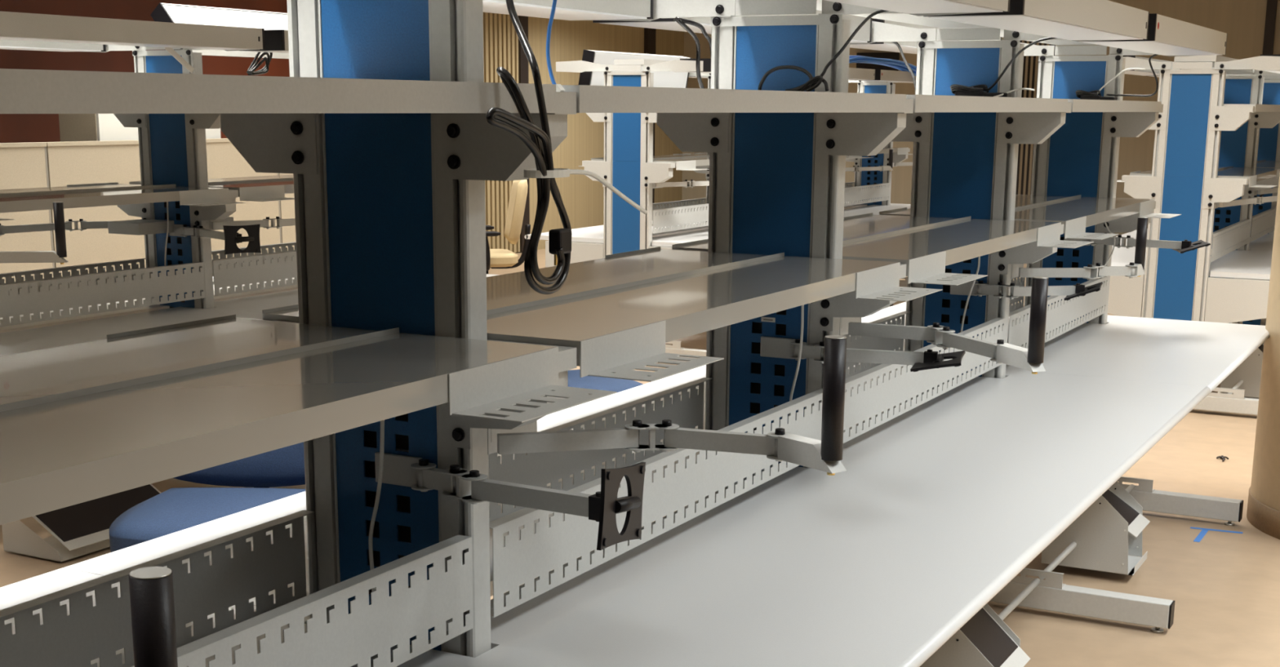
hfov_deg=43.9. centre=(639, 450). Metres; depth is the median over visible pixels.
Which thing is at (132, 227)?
support arm
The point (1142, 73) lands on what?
diffuser
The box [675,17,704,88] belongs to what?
lead
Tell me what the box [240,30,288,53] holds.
light
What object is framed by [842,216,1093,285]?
shelf
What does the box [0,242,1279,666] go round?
floor
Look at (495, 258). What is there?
office chair
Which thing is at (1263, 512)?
round column
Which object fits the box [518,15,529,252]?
trim
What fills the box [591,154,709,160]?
tray
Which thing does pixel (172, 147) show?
upright
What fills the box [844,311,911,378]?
panel
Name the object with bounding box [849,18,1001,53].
light
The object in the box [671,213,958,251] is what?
shelf
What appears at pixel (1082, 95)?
power strip
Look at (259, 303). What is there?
countertop
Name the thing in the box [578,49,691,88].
light
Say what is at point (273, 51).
diffuser
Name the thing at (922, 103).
shelf
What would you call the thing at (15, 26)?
light
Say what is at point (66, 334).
countertop
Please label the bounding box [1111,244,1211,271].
countertop
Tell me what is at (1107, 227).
hanging cord
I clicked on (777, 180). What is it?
upright
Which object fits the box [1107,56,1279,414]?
upright
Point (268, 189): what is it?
shelf
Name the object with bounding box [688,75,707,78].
light
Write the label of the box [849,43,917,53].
diffuser
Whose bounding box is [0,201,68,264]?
support arm
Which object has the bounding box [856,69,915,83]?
light
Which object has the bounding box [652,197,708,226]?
panel
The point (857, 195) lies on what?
panel
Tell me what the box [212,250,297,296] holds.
panel
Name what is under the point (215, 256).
panel
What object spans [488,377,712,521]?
panel
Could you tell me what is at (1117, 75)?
lead
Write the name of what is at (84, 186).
shelf
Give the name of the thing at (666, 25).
diffuser
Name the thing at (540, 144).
power cable
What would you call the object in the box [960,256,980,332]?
hanging cord
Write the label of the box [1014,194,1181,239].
shelf
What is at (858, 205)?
countertop
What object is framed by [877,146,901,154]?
tray
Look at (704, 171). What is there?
upright
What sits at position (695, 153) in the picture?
shelf
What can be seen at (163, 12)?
light
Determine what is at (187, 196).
shelf
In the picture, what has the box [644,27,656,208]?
trim
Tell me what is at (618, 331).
shelf
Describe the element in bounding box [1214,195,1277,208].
grip arm
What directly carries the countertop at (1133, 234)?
attached to the upright at (1238, 148)
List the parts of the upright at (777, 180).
light arm, post, perforated panel, blue panel, plate, post, light arm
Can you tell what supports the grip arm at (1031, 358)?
attached to the upright at (777, 180)
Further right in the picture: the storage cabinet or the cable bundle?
the cable bundle
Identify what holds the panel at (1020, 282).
attached to the upright at (1081, 157)
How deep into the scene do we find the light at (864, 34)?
4.23 m
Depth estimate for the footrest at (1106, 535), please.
5.55 m
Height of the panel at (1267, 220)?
0.148 m
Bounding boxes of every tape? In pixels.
[1190,526,1242,533]
[1193,529,1208,542]
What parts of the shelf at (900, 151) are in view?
slotted plate, slotted plate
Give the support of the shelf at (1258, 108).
attached to the upright at (1238, 148)
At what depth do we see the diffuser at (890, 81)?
12.74 m
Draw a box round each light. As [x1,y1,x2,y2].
[0,11,272,75]
[0,40,106,52]
[150,3,288,58]
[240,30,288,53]
[482,0,653,20]
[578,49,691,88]
[592,9,871,43]
[680,58,711,73]
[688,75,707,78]
[824,0,1009,13]
[848,67,875,79]
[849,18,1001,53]
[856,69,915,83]
[924,0,1149,40]
[1082,13,1227,55]
[1122,55,1172,75]
[1260,54,1279,73]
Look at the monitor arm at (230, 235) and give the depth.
6.24 m
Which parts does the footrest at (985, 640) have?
tilting plate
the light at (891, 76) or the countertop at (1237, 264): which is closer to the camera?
the countertop at (1237, 264)
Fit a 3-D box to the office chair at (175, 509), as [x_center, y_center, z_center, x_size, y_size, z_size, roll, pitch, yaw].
[-1.025,0.260,4.087,0.585,0.960,0.649,1,12,1]
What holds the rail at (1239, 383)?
attached to the upright at (1184, 180)
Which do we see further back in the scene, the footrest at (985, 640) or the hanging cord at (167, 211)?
the hanging cord at (167, 211)
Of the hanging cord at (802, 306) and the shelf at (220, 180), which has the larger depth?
the shelf at (220, 180)
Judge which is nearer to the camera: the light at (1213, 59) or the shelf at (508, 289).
the shelf at (508, 289)
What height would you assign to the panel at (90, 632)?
0.148 m
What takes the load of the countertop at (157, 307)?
attached to the upright at (172, 147)
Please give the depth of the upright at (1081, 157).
6.29 m
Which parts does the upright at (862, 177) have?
light arm, post, perforated panel, plate, blue panel, post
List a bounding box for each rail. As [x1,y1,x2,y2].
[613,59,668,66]
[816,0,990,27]
[939,27,1095,45]
[998,577,1039,620]
[1039,484,1134,579]
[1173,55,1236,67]
[1227,379,1243,394]
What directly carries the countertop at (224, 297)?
attached to the upright at (172, 147)
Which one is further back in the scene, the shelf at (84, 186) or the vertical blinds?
the vertical blinds
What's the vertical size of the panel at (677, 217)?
0.148 m
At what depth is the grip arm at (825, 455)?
2.43 m
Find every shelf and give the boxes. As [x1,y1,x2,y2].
[0,68,555,114]
[0,182,146,193]
[0,184,246,221]
[0,314,378,404]
[0,327,617,524]
[128,174,293,184]
[208,177,294,201]
[262,246,769,322]
[486,252,942,382]
[561,84,906,112]
[577,153,709,166]
[653,155,709,170]
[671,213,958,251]
[694,152,706,154]
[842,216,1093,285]
[848,146,912,158]
[879,194,1070,216]
[906,94,1067,112]
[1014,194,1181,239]
[1067,98,1161,111]
[1116,166,1227,182]
[1217,165,1279,187]
[1223,103,1279,111]
[1256,159,1279,168]
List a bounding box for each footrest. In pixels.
[1,484,161,561]
[920,603,1030,666]
[1040,480,1150,575]
[1220,342,1263,397]
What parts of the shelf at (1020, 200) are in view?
slotted plate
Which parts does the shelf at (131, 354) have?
slotted plate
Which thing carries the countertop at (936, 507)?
attached to the upright at (777, 180)
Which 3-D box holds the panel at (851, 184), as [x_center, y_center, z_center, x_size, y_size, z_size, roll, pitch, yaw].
[1.555,-2.163,13.404,0.025,0.148,1.441,7,14,27]
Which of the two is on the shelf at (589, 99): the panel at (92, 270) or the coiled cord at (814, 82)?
the coiled cord at (814, 82)
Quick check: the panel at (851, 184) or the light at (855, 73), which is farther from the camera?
the panel at (851, 184)
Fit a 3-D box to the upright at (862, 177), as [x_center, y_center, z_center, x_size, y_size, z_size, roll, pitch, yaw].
[2.043,-2.337,13.965,1.482,1.880,0.073,7,14,27]
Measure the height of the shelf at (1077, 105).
0.039 m
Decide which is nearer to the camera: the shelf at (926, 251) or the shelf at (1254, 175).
the shelf at (926, 251)
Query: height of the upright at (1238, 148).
1.880 m
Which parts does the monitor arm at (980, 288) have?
mounting plate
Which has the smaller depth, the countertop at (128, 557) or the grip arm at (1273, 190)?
the countertop at (128, 557)
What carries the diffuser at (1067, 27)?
attached to the light at (1067, 20)
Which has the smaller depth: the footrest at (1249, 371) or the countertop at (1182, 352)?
the countertop at (1182, 352)
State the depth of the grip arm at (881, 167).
12.86 m
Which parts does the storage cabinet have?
door, door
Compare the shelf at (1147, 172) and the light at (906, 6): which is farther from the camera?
the shelf at (1147, 172)
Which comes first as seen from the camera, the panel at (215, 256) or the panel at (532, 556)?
the panel at (532, 556)
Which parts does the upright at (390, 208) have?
post, blue panel, perforated panel, post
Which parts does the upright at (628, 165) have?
light arm, post, panel, blue panel, plate, post, light arm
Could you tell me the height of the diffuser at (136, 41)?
0.004 m
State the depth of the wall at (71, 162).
8.55 m
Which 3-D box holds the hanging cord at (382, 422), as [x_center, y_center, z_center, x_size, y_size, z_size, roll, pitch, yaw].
[-0.408,0.077,2.470,0.039,0.415,0.006,7,14,27]
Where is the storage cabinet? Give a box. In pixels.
[58,113,221,142]
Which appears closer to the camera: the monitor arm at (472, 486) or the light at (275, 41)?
the monitor arm at (472, 486)
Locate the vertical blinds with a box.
[1002,37,1048,195]
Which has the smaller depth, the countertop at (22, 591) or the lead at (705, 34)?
the countertop at (22, 591)
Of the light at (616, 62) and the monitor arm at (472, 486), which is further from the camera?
the light at (616, 62)
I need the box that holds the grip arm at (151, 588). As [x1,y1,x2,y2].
[128,566,177,666]
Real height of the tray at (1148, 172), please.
0.038 m
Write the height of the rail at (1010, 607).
0.021 m
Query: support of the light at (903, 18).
attached to the upright at (965, 164)
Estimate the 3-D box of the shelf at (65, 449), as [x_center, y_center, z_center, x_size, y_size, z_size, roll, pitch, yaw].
[-0.535,-0.005,1.731,0.394,0.063,1.435,7,14,27]
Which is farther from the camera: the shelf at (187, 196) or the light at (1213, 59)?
the light at (1213, 59)
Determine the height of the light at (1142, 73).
0.080 m
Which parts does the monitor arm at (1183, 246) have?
mounting plate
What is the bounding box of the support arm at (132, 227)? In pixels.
[0,218,178,235]
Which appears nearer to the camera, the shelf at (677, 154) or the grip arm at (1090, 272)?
the grip arm at (1090, 272)
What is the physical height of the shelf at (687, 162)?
0.063 m
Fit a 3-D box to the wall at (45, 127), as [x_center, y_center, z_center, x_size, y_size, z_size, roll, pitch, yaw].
[-6.439,-1.654,7.886,0.049,2.990,18.190,7,14,27]
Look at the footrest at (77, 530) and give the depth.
5.75 m
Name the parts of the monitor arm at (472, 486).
mounting plate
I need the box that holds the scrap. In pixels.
[1216,455,1228,461]
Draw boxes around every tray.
[4,535,110,561]
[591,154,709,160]
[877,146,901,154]
[1066,551,1147,575]
[1130,166,1227,176]
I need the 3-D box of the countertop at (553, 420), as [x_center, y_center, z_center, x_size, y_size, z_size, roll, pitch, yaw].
[0.313,-0.145,4.716,0.746,0.028,1.499,7,14,27]
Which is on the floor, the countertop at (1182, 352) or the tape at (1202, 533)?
the tape at (1202, 533)
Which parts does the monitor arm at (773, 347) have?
mounting plate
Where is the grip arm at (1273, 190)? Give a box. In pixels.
[1253,187,1278,195]
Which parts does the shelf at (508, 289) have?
slotted plate, slotted plate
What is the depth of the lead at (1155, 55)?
6.06 m
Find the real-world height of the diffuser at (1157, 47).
0.004 m
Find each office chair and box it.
[109,441,305,551]
[485,179,530,274]
[553,368,643,413]
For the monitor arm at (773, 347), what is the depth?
3.67 m
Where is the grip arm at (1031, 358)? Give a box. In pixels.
[839,276,1048,373]
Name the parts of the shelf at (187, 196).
slotted plate, slotted plate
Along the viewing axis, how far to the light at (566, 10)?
3.56 m
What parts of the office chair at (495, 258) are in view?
armrest, seat, backrest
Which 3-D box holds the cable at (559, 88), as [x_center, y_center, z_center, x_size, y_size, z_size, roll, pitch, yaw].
[-0.120,-0.602,2.249,0.030,0.191,0.011,7,14,27]
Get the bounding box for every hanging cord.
[164,201,168,266]
[368,419,384,591]
[788,304,804,415]
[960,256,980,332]
[1103,222,1115,266]
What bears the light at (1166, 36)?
attached to the upright at (1081, 157)
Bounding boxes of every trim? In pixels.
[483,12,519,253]
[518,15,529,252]
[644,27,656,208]
[1262,0,1277,79]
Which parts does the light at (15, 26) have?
coiled cord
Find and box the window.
[1015,40,1055,195]
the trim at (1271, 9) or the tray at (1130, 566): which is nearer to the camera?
the tray at (1130, 566)
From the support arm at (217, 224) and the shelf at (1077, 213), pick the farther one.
the support arm at (217, 224)
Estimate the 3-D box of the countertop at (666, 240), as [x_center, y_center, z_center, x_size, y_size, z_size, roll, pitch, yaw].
[0.630,-1.422,10.589,0.746,0.028,1.499,7,14,27]
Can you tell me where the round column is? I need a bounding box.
[1246,173,1279,539]
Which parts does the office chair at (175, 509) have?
seat, backrest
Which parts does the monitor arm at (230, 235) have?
mounting plate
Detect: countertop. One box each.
[0,300,169,333]
[0,306,262,355]
[0,567,310,666]
[64,449,698,616]
[133,277,297,302]
[213,274,497,312]
[351,368,1210,666]
[524,223,708,243]
[537,364,906,442]
[651,229,708,246]
[844,201,866,208]
[844,203,911,215]
[848,302,1023,368]
[1005,315,1269,392]
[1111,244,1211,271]
[1116,229,1147,244]
[1208,249,1272,279]
[1248,233,1274,251]
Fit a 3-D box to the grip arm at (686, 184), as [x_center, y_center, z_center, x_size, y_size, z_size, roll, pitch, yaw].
[0.296,-1.784,10.215,0.776,0.176,0.250,-8,15,-33]
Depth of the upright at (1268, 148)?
10.96 m
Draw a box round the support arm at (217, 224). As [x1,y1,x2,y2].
[208,216,295,230]
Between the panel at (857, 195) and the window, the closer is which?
the panel at (857, 195)
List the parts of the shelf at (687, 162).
slotted plate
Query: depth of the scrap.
7.48 m
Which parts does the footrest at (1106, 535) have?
tilting plate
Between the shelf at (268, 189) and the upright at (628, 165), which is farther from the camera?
the upright at (628, 165)
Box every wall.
[0,0,289,142]
[0,137,296,283]
[515,16,684,253]
[681,0,1279,236]
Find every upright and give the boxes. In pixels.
[81,44,305,488]
[220,0,576,666]
[545,59,706,361]
[607,0,986,492]
[652,72,711,247]
[845,80,910,287]
[849,21,1174,632]
[1001,39,1243,525]
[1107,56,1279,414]
[1208,68,1279,324]
[1242,74,1279,325]
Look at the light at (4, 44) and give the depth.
6.39 m
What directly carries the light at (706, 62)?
attached to the upright at (704, 171)
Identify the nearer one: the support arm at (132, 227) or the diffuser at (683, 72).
the support arm at (132, 227)
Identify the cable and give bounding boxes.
[485,0,647,294]
[546,0,564,92]
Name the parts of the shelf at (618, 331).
slotted plate, slotted plate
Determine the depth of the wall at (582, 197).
18.54 m
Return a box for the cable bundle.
[848,55,916,75]
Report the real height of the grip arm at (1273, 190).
0.176 m
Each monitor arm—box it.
[168,223,261,254]
[374,448,645,550]
[760,336,965,372]
[950,280,1102,300]
[1063,235,1210,253]
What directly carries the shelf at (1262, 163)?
attached to the upright at (1268, 148)
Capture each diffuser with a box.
[0,35,259,49]
[0,45,101,52]
[244,50,288,53]
[600,21,866,43]
[683,71,711,73]
[848,78,868,79]
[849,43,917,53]
[856,80,913,83]
[928,14,1142,40]
[1082,40,1222,55]
[1124,70,1159,75]
[1265,70,1279,73]
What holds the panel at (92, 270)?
attached to the upright at (172, 147)
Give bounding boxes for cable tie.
[993,88,1035,97]
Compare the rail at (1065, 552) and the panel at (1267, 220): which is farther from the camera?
the panel at (1267, 220)
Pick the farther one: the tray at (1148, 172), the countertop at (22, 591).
the tray at (1148, 172)
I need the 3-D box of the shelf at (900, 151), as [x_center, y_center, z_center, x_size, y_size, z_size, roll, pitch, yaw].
[1.901,-2.471,13.149,0.394,0.063,1.435,7,14,27]
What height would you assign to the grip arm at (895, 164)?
0.176 m
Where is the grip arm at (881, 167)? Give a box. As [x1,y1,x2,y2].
[845,149,893,172]
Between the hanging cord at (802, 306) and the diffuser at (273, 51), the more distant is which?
the diffuser at (273, 51)
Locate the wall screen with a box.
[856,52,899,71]
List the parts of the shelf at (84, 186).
slotted plate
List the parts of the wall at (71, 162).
trim, trim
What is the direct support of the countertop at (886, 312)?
attached to the upright at (965, 164)
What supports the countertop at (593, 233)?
attached to the upright at (628, 165)
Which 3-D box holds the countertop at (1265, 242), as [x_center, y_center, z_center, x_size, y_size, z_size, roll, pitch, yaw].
[4.304,-1.330,10.305,0.746,0.028,1.499,7,14,27]
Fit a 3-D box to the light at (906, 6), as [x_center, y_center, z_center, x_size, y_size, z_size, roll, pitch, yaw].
[0.360,-0.856,2.828,0.226,0.080,1.394,7,14,27]
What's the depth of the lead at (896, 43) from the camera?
5.19 m
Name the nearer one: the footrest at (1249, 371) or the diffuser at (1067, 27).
the diffuser at (1067, 27)
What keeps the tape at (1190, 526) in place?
on the floor
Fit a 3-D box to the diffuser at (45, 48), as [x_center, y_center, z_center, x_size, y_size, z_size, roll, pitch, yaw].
[-2.651,-1.547,6.067,0.211,0.004,1.354,7,14,27]
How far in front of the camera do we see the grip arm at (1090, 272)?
5.07 m
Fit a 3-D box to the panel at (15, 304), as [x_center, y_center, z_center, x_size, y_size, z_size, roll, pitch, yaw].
[-2.158,-0.576,5.975,0.025,0.148,1.441,7,14,27]
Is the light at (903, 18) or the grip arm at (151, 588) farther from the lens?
the light at (903, 18)
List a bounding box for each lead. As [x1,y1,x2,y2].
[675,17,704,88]
[675,17,711,57]
[889,41,915,92]
[984,36,1055,91]
[1097,67,1145,94]
[1106,53,1158,97]
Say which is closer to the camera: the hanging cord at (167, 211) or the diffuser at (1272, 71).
the hanging cord at (167, 211)
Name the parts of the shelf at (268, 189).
slotted plate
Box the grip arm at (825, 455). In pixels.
[487,335,846,475]
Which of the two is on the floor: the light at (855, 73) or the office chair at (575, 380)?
the office chair at (575, 380)
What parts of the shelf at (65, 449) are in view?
slotted plate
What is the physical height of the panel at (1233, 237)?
0.148 m
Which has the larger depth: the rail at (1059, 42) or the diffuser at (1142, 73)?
the diffuser at (1142, 73)
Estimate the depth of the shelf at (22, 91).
1.67 m
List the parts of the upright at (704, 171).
light arm, post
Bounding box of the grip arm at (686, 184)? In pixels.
[652,179,709,188]
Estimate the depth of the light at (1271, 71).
8.24 m
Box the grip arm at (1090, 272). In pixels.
[1010,217,1147,279]
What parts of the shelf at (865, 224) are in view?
slotted plate, slotted plate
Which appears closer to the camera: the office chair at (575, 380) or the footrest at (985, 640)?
the footrest at (985, 640)
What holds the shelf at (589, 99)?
attached to the upright at (777, 180)
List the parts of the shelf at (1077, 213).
slotted plate, slotted plate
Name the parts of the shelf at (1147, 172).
slotted plate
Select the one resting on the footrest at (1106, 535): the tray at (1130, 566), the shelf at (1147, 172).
the tray at (1130, 566)
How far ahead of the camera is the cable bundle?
12.49 m
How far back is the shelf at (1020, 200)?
5.98 m
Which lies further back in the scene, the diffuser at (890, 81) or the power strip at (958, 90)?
the diffuser at (890, 81)
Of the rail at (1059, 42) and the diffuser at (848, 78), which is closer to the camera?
the rail at (1059, 42)
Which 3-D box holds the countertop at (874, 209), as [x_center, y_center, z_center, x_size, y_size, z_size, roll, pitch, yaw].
[2.104,-1.997,13.284,0.746,0.028,1.749,7,14,27]
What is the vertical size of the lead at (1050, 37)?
0.172 m
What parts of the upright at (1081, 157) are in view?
light arm, post, perforated panel, blue panel, plate, post, light arm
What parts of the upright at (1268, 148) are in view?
perforated panel, plate, post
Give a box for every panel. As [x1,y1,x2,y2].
[0,257,147,295]
[0,262,204,327]
[0,510,315,666]
[130,534,473,666]
[211,241,296,284]
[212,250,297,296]
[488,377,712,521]
[489,388,822,617]
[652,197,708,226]
[652,203,708,233]
[843,317,1004,443]
[844,182,853,192]
[844,182,889,206]
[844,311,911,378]
[1008,275,1107,348]
[1008,276,1025,312]
[1210,218,1251,262]
[1249,206,1276,242]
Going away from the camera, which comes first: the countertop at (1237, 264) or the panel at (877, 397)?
the panel at (877, 397)
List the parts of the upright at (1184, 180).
light arm, post, panel, blue panel, plate, post, light arm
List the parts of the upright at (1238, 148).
perforated panel, blue panel, plate, post, light arm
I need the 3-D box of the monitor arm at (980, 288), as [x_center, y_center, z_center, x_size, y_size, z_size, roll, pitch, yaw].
[1.234,-0.514,5.056,0.485,0.053,0.207,2,12,8]
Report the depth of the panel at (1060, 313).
5.71 m
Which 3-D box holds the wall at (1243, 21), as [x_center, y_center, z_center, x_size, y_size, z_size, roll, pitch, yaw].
[6.317,-3.711,17.801,13.200,3.000,0.100,7,14,27]
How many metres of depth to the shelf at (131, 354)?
2.23 m
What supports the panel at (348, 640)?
attached to the upright at (390, 208)
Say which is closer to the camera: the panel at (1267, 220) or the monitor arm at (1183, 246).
the monitor arm at (1183, 246)
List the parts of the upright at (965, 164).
light arm, post, perforated panel, blue panel, plate, post, light arm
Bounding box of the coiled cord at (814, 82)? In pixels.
[757,9,889,91]
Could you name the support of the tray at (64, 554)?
on the footrest at (77, 530)
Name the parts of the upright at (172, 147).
light arm, post, plate, blue panel, perforated panel, post, light arm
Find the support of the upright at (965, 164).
on the floor
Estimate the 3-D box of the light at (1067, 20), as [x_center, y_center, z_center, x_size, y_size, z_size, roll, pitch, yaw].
[1.067,-1.132,4.122,0.226,0.080,1.394,7,14,27]
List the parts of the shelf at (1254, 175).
slotted plate, slotted plate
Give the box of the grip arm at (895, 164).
[892,162,912,166]
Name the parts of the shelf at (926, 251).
slotted plate, slotted plate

